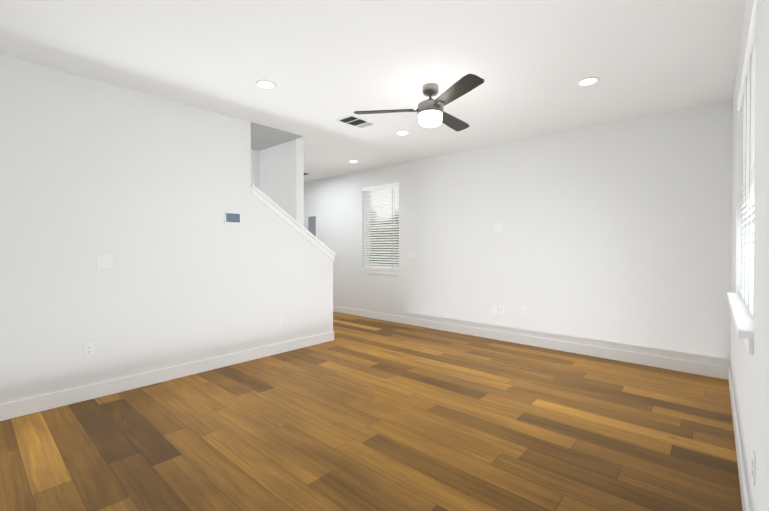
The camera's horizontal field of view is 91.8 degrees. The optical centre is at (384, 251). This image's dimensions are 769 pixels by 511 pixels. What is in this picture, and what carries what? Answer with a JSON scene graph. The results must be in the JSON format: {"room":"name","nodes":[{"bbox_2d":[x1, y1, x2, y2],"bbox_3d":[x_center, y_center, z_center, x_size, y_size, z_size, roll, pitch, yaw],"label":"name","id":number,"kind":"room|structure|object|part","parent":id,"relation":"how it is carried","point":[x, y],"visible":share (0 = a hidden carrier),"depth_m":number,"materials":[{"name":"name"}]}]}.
{"room":"living room","nodes":[
{"label":"living room","id":0,"kind":"room"},
{"bbox_2d":[0,54,332,403],"bbox_3d":[-3.136,-0.101,2.583,0.140,2.740,7.134,1,1,41],"label":"wall","id":1,"kind":"structure","parent":0,"point":[146,191],"depth_m":3.39,"materials":[{"name":"white paint"}]},
{"bbox_2d":[84,342,93,356],"bbox_3d":[-2.521,0.836,3.177,0.009,0.115,0.070,1,1,41],"label":"electrical outlet","id":2,"kind":"object","parent":1,"relation":"attached to","point":[88,349],"visible":1,"depth_m":3.17,"materials":[{"name":"white plastic"}]},
{"bbox_2d":[96,255,112,268],"bbox_3d":[-2.441,0.089,3.251,0.020,0.115,0.116,1,1,41],"label":"light switch","id":3,"kind":"object","parent":1,"relation":"attached to","point":[104,261],"visible":1,"depth_m":3.25,"materials":[{"name":"white plastic"}]},
{"bbox_2d":[0,331,333,420],"bbox_3d":[-3.081,1.207,2.557,0.037,0.125,7.148,1,1,41],"label":"baseboard","id":4,"kind":"structure","parent":1,"relation":"attached to","point":[22,407],"depth_m":3.47,"materials":[{"name":"white paint"}]},
{"bbox_2d":[224,212,240,223],"bbox_3d":[-1.676,-0.372,4.113,0.018,0.128,0.190,1,1,41],"label":"thermostat","id":5,"kind":"object","parent":1,"relation":"attached to","point":[232,217],"visible":1,"depth_m":4.10,"materials":[{"name":"white plastic"}]},
{"bbox_2d":[277,316,281,325],"bbox_3d":[-1.291,0.848,4.567,0.009,0.115,0.070,1,1,41],"label":"electrical outlet","id":6,"kind":"object","parent":1,"relation":"attached to","point":[279,320],"visible":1,"depth_m":4.57,"materials":[{"name":"white plastic"}]},
{"bbox_2d":[251,184,335,260],"bbox_3d":[-1.171,-0.322,4.800,0.205,0.920,1.252,1,1,41],"label":"cap","id":7,"kind":"object","parent":1,"relation":"attached to","point":[273,206],"visible":0.77,"depth_m":4.67,"materials":[{"name":"white paint"}]},
{"bbox_2d":[251,149,259,189],"bbox_3d":[-2.694,-0.122,4.655,0.120,2.740,2.423,1,1,41],"label":"wall","id":8,"kind":"structure","parent":0,"point":[255,167],"depth_m":5.46,"materials":[{"name":"white paint"}]},
{"bbox_2d":[251,122,302,150],"bbox_3d":[-2.216,-1.483,4.298,1.052,0.012,2.303,1,1,41],"label":"ceiling soffit","id":9,"kind":"structure","parent":0,"point":[263,137],"depth_m":4.80,"materials":[{"name":"grey paint"}]},
{"bbox_2d":[260,139,303,226],"bbox_3d":[-2.270,-0.136,5.978,3.060,2.740,0.120,1,1,41],"label":"wall","id":10,"kind":"structure","parent":0,"point":[282,175],"depth_m":5.06,"materials":[{"name":"white paint"}]},
{"bbox_2d":[0,312,742,510],"bbox_3d":[-2.225,1.326,2.828,7.720,0.120,9.086,1,1,41],"label":"floor","id":11,"kind":"structure","parent":0,"point":[359,413],"depth_m":2.56,"materials":[{"name":"brown wood"}]},
{"bbox_2d":[0,0,745,181],"bbox_3d":[-2.225,-1.548,2.799,7.720,0.150,9.086,1,1,41],"label":"ceiling","id":12,"kind":"structure","parent":0,"point":[323,65],"depth_m":2.84,"materials":[{"name":"white paint"}]},
{"bbox_2d":[256,80,275,88],"bbox_3d":[-1.047,-1.474,3.294,0.176,0.009,0.176,1,1,41],"label":"recessed light","id":13,"kind":"object","parent":12,"relation":"in","point":[265,84],"visible":1,"depth_m":3.29,"materials":[{"name":"white plastic"}]},
{"bbox_2d":[336,115,376,128],"bbox_3d":[-0.318,-1.485,4.278,0.263,0.008,0.405,1,1,41],"label":"ceiling vent","id":14,"kind":"object","parent":12,"relation":"in","point":[356,121],"visible":1,"depth_m":4.27,"materials":[{"name":"white metal"}]},
{"bbox_2d":[396,131,408,135],"bbox_3d":[0.226,-1.488,4.684,0.176,0.009,0.176,1,1,41],"label":"recessed light","id":15,"kind":"object","parent":12,"relation":"in","point":[401,133],"visible":1,"depth_m":4.68,"materials":[{"name":"white plastic"}]},
{"bbox_2d":[354,74,483,131],"bbox_3d":[0.514,-1.305,3.419,1.244,0.350,1.128,1,1,41],"label":"fan","id":16,"kind":"object","parent":12,"relation":"hanging from","point":[431,112],"visible":1,"depth_m":3.25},
{"bbox_3d":[0.016,-1.274,3.383,0.545,0.041,0.413,1,1,41],"label":"blade","id":17,"kind":"part","parent":16,"relation":"part of","materials":[{"name":"grey"}]},
{"bbox_3d":[0.412,-1.355,3.336,0.230,0.248,0.230,1,1,41],"label":"motor","id":18,"kind":"part","parent":16,"relation":"part of","materials":[{"name":"silver metal"}]},
{"bbox_3d":[0.640,-1.276,3.654,0.166,0.041,0.610,1,1,41],"label":"blade","id":19,"kind":"part","parent":16,"relation":"part of","materials":[{"name":"grey"}]},
{"bbox_3d":[0.555,-1.269,2.966,0.581,0.041,0.345,1,1,41],"label":"blade","id":20,"kind":"part","parent":16,"relation":"part of","materials":[{"name":"grey"}]},
{"bbox_2d":[577,77,599,85],"bbox_3d":[1.767,-1.473,3.233,0.176,0.009,0.176,1,1,41],"label":"recessed light","id":21,"kind":"object","parent":12,"relation":"in","point":[588,81],"visible":1,"depth_m":3.23,"materials":[{"name":"white plastic"}]},
{"bbox_2d":[304,100,732,366],"bbox_3d":[0.718,-0.138,6.142,7.720,2.740,0.200,1,1,41],"label":"wall","id":22,"kind":"structure","parent":0,"point":[616,235],"depth_m":4.61,"materials":[{"name":"white paint"}]},
{"bbox_2d":[308,215,316,236],"bbox_3d":[-1.546,-0.307,7.995,0.300,0.940,0.022,1,1,41],"label":"air vent","id":23,"kind":"object","parent":22,"relation":"attached to","point":[312,224],"visible":0.42,"depth_m":7.95,"materials":[{"name":"white metal"}]},
{"bbox_2d":[360,267,399,274],"bbox_3d":[-0.060,0.354,6.752,0.946,0.105,0.125,1,1,41],"label":"window sill","id":24,"kind":"structure","parent":22,"relation":"attached to","point":[384,271],"depth_m":6.69,"materials":[{"name":"white paint"}]},
{"bbox_2d":[366,188,398,268],"bbox_3d":[0.004,-0.446,6.817,0.886,1.504,0.070,1,1,41],"label":"window","id":25,"kind":"structure","parent":22,"relation":"in","point":[375,226],"depth_m":7.05,"materials":[{"name":"glass"}]},
{"bbox_2d":[362,182,398,268],"bbox_3d":[-0.061,-0.441,6.743,0.910,1.524,0.074,1,1,41],"label":"window blind","id":26,"kind":"object","parent":25,"relation":"attached to","point":[386,186],"visible":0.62,"depth_m":6.72,"materials":[{"name":"white plastic"}]},
{"bbox_2d":[492,306,496,313],"bbox_3d":[1.557,0.829,5.271,0.070,0.115,0.008,1,1,41],"label":"electrical outlet","id":27,"kind":"object","parent":22,"relation":"attached to","point":[494,309],"visible":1,"depth_m":5.27,"materials":[{"name":"white plastic"}]},
{"bbox_2d":[499,306,503,314],"bbox_3d":[1.636,0.819,5.201,0.070,0.115,0.009,1,1,41],"label":"electrical outlet","id":28,"kind":"object","parent":22,"relation":"attached to","point":[501,309],"visible":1,"depth_m":5.20,"materials":[{"name":"white plastic"}]},
{"bbox_2d":[521,307,525,315],"bbox_3d":[1.862,0.800,5.001,0.070,0.115,0.009,1,1,41],"label":"electrical outlet","id":29,"kind":"object","parent":22,"relation":"attached to","point":[523,311],"visible":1,"depth_m":4.99,"materials":[{"name":"white plastic"}]},
{"bbox_2d":[333,305,723,378],"bbox_3d":[0.636,1.170,6.084,7.290,0.125,0.016,1,1,41],"label":"baseboard","id":30,"kind":"structure","parent":22,"relation":"attached to","point":[699,368],"depth_m":4.67,"materials":[{"name":"white paint"}]},
{"bbox_2d":[730,0,768,510],"bbox_3d":[0.525,-0.077,0.248,0.200,2.740,8.886,1,1,41],"label":"wall","id":31,"kind":"structure","parent":0,"point":[750,377],"depth_m":1.50,"materials":[{"name":"white paint"}]},
{"bbox_2d":[724,366,749,510],"bbox_3d":[0.511,1.229,0.408,0.017,0.125,8.686,1,1,41],"label":"baseboard","id":32,"kind":"structure","parent":31,"relation":"attached to","point":[727,371],"depth_m":2.24,"materials":[{"name":"white paint"}]},
{"bbox_2d":[727,292,753,354],"bbox_3d":[2.159,0.380,2.214,0.150,0.105,1.789,1,1,41],"label":"window sill","id":33,"kind":"structure","parent":31,"relation":"attached to","point":[743,318],"depth_m":1.82,"materials":[{"name":"white paint"}]},
{"bbox_2d":[737,0,756,317],"bbox_3d":[2.168,-0.414,2.198,0.074,1.479,1.753,1,1,41],"label":"window blind","id":34,"kind":"object","parent":31,"relation":"attached to","point":[747,97],"visible":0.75,"depth_m":2.24,"materials":[{"name":"white plastic"}]},
{"bbox_2d":[752,450,755,485],"bbox_3d":[1.478,0.865,1.492,0.009,0.115,0.070,1,1,41],"label":"electrical outlet","id":35,"kind":"object","parent":31,"relation":"attached to","point":[753,466],"visible":1,"depth_m":1.47,"materials":[{"name":"white plastic"}]},
{"label":"outside","id":36,"kind":"structure","parent":0,"visible":0},
{"bbox_2d":[370,187,398,265],"bbox_3d":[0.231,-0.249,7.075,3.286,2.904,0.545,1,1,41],"label":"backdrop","id":37,"kind":"structure","parent":36,"point":[384,223],"depth_m":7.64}
]}

